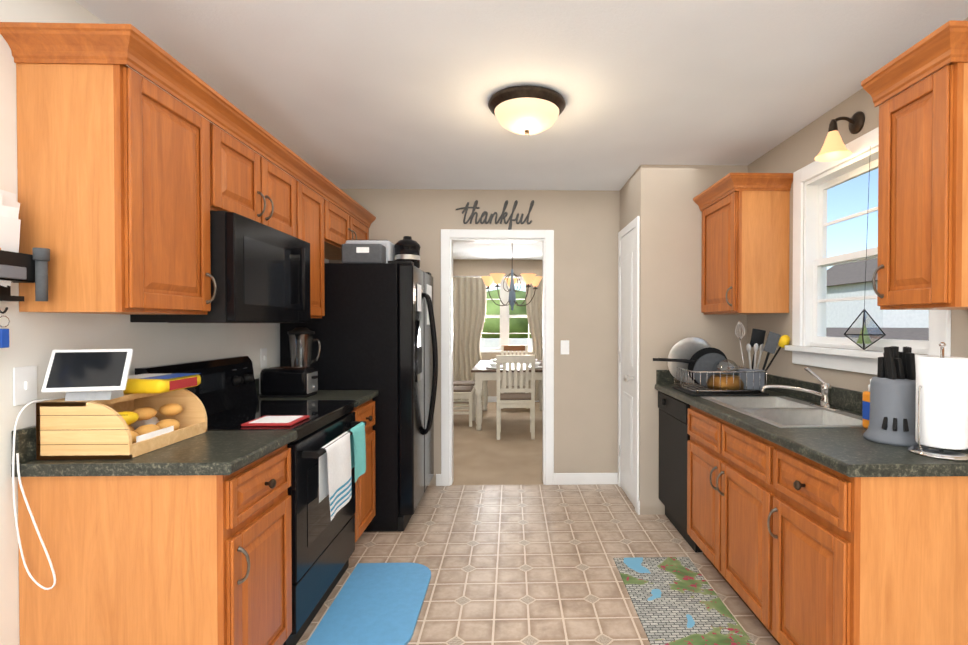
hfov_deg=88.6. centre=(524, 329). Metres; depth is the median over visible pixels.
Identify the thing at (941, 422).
paper towel holder
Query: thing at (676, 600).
rug
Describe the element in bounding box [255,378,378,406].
countertop
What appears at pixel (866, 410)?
dish soap bottle
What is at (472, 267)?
wall
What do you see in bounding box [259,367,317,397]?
toaster
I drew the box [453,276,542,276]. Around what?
curtain rod
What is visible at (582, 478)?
baseboard
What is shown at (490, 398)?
baseboard
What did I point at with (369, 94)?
ceiling
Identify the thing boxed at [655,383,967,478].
countertop
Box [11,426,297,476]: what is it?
countertop
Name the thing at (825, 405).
sink faucet
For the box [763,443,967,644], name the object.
base cabinet
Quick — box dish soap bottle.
[862,379,870,428]
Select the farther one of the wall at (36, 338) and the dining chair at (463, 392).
the dining chair at (463, 392)
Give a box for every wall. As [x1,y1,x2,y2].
[0,0,328,644]
[329,189,619,485]
[453,259,542,395]
[620,165,747,514]
[747,18,967,391]
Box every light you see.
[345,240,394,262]
[488,85,565,134]
[815,111,864,161]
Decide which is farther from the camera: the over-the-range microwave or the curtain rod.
the curtain rod
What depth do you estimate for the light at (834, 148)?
2.33 m
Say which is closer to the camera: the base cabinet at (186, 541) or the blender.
the base cabinet at (186, 541)
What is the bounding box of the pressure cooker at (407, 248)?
[394,236,420,267]
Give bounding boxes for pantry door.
[618,228,634,506]
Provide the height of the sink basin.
0.176 m
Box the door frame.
[618,216,639,512]
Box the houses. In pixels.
[826,258,928,340]
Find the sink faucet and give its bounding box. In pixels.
[761,367,843,411]
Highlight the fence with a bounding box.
[481,338,532,347]
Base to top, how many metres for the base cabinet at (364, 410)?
1.014 m
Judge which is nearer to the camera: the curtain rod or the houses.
the curtain rod
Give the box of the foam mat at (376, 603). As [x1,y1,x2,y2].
[306,563,430,644]
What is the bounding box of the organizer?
[0,189,49,347]
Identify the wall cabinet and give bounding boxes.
[0,22,375,317]
[693,173,792,314]
[861,20,967,309]
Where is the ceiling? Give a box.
[75,0,967,259]
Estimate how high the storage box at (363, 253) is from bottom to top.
0.130 m
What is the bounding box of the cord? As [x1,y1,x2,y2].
[12,397,64,589]
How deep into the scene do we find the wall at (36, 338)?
1.57 m
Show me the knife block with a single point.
(892, 402)
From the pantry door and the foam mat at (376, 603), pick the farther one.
the pantry door
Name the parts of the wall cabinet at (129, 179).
crown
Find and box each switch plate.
[13,366,36,405]
[561,340,568,353]
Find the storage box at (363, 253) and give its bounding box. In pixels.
[342,244,385,262]
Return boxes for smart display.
[41,349,133,400]
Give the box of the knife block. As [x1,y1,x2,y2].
[863,346,917,446]
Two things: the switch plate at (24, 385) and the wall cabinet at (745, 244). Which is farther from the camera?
the wall cabinet at (745, 244)
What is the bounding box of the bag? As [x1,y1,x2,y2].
[123,373,200,393]
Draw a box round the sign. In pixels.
[456,200,533,229]
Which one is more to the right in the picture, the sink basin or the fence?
the sink basin
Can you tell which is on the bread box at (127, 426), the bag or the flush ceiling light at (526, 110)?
the bag
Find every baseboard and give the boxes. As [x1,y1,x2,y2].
[488,396,538,401]
[554,473,617,484]
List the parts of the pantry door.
pantry door hinge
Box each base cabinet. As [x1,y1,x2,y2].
[11,426,297,644]
[255,378,378,542]
[683,391,866,624]
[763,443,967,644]
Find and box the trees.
[482,289,531,337]
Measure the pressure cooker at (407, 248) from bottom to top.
0.216 m
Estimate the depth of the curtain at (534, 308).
8.40 m
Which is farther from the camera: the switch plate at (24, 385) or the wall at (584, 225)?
the wall at (584, 225)
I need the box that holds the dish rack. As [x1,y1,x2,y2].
[653,321,789,395]
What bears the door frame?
attached to the wall at (660, 202)
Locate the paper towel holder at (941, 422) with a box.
[908,342,967,460]
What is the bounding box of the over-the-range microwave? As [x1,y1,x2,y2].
[130,211,310,322]
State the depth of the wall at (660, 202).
3.44 m
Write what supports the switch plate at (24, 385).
attached to the wall at (36, 338)
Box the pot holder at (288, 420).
[241,415,309,425]
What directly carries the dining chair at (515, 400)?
on the floor at (513, 455)
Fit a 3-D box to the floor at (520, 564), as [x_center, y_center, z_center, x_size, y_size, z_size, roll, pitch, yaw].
[0.047,1.345,1.089,3.380,0.050,6.030,0,1,-2]
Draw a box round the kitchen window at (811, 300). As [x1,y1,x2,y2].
[785,127,950,374]
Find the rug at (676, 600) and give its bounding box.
[613,557,754,644]
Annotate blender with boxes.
[288,327,320,366]
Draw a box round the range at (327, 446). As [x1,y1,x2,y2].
[135,356,365,644]
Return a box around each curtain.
[453,277,486,399]
[526,278,542,400]
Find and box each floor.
[296,484,778,644]
[452,402,542,484]
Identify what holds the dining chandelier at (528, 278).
hanging from the ceiling
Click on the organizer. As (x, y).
(16, 266)
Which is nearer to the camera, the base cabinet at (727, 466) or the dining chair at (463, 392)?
the base cabinet at (727, 466)
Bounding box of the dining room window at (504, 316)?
[470,277,532,352]
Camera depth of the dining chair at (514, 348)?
8.23 m
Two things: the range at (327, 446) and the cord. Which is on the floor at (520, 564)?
the range at (327, 446)
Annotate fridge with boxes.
[280,261,437,531]
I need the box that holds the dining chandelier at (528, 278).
[481,243,542,309]
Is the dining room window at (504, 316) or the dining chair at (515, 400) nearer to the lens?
the dining chair at (515, 400)
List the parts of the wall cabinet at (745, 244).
crown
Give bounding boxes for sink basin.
[701,396,863,427]
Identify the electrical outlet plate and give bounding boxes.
[260,348,266,367]
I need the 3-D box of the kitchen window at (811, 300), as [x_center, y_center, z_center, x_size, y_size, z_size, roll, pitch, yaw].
[1.616,-0.352,2.357,0.175,1.105,1.050,0,1,-2]
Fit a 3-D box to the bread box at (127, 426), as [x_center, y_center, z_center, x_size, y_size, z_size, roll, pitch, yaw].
[-1.365,0.309,1.714,0.280,0.175,0.391,0,1,-2]
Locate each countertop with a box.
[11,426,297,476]
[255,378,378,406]
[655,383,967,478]
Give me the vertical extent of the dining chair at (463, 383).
0.980 m
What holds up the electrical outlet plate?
attached to the wall at (36, 338)
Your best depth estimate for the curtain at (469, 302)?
8.36 m
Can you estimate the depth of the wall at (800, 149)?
2.75 m
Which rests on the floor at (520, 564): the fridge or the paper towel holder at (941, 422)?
the fridge
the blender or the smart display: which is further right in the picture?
the blender
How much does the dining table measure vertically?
0.829 m
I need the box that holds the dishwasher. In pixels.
[658,391,701,552]
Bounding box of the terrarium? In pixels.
[844,146,885,349]
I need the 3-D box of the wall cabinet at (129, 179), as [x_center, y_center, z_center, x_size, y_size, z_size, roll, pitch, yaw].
[-1.375,-0.488,2.740,0.382,0.838,2.601,0,1,-2]
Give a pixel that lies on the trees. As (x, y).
(516, 325)
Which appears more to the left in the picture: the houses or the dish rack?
the dish rack
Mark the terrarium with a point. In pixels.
(863, 338)
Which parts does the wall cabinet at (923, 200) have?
crown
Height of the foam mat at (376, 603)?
0.012 m
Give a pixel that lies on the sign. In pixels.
(501, 217)
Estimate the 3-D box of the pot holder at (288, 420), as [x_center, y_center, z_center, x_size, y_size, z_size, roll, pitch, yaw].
[-1.050,0.384,2.092,0.200,0.011,0.190,0,1,-2]
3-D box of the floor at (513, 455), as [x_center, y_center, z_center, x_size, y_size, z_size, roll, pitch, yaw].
[-0.093,1.285,6.356,4.800,0.050,4.510,0,1,-2]
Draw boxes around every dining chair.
[453,381,475,416]
[453,386,474,426]
[496,355,534,439]
[501,345,528,408]
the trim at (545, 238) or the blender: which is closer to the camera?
the blender
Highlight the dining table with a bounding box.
[471,359,542,430]
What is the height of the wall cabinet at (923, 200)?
0.823 m
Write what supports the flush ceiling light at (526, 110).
attached to the ceiling
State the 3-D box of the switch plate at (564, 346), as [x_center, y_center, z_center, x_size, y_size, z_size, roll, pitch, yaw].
[0.332,0.146,4.091,0.072,0.116,0.012,0,1,-2]
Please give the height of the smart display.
0.160 m
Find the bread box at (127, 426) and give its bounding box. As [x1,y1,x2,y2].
[36,389,206,459]
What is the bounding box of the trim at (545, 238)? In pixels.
[441,229,553,485]
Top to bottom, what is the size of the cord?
0.558 m
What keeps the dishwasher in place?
on the floor at (520, 564)

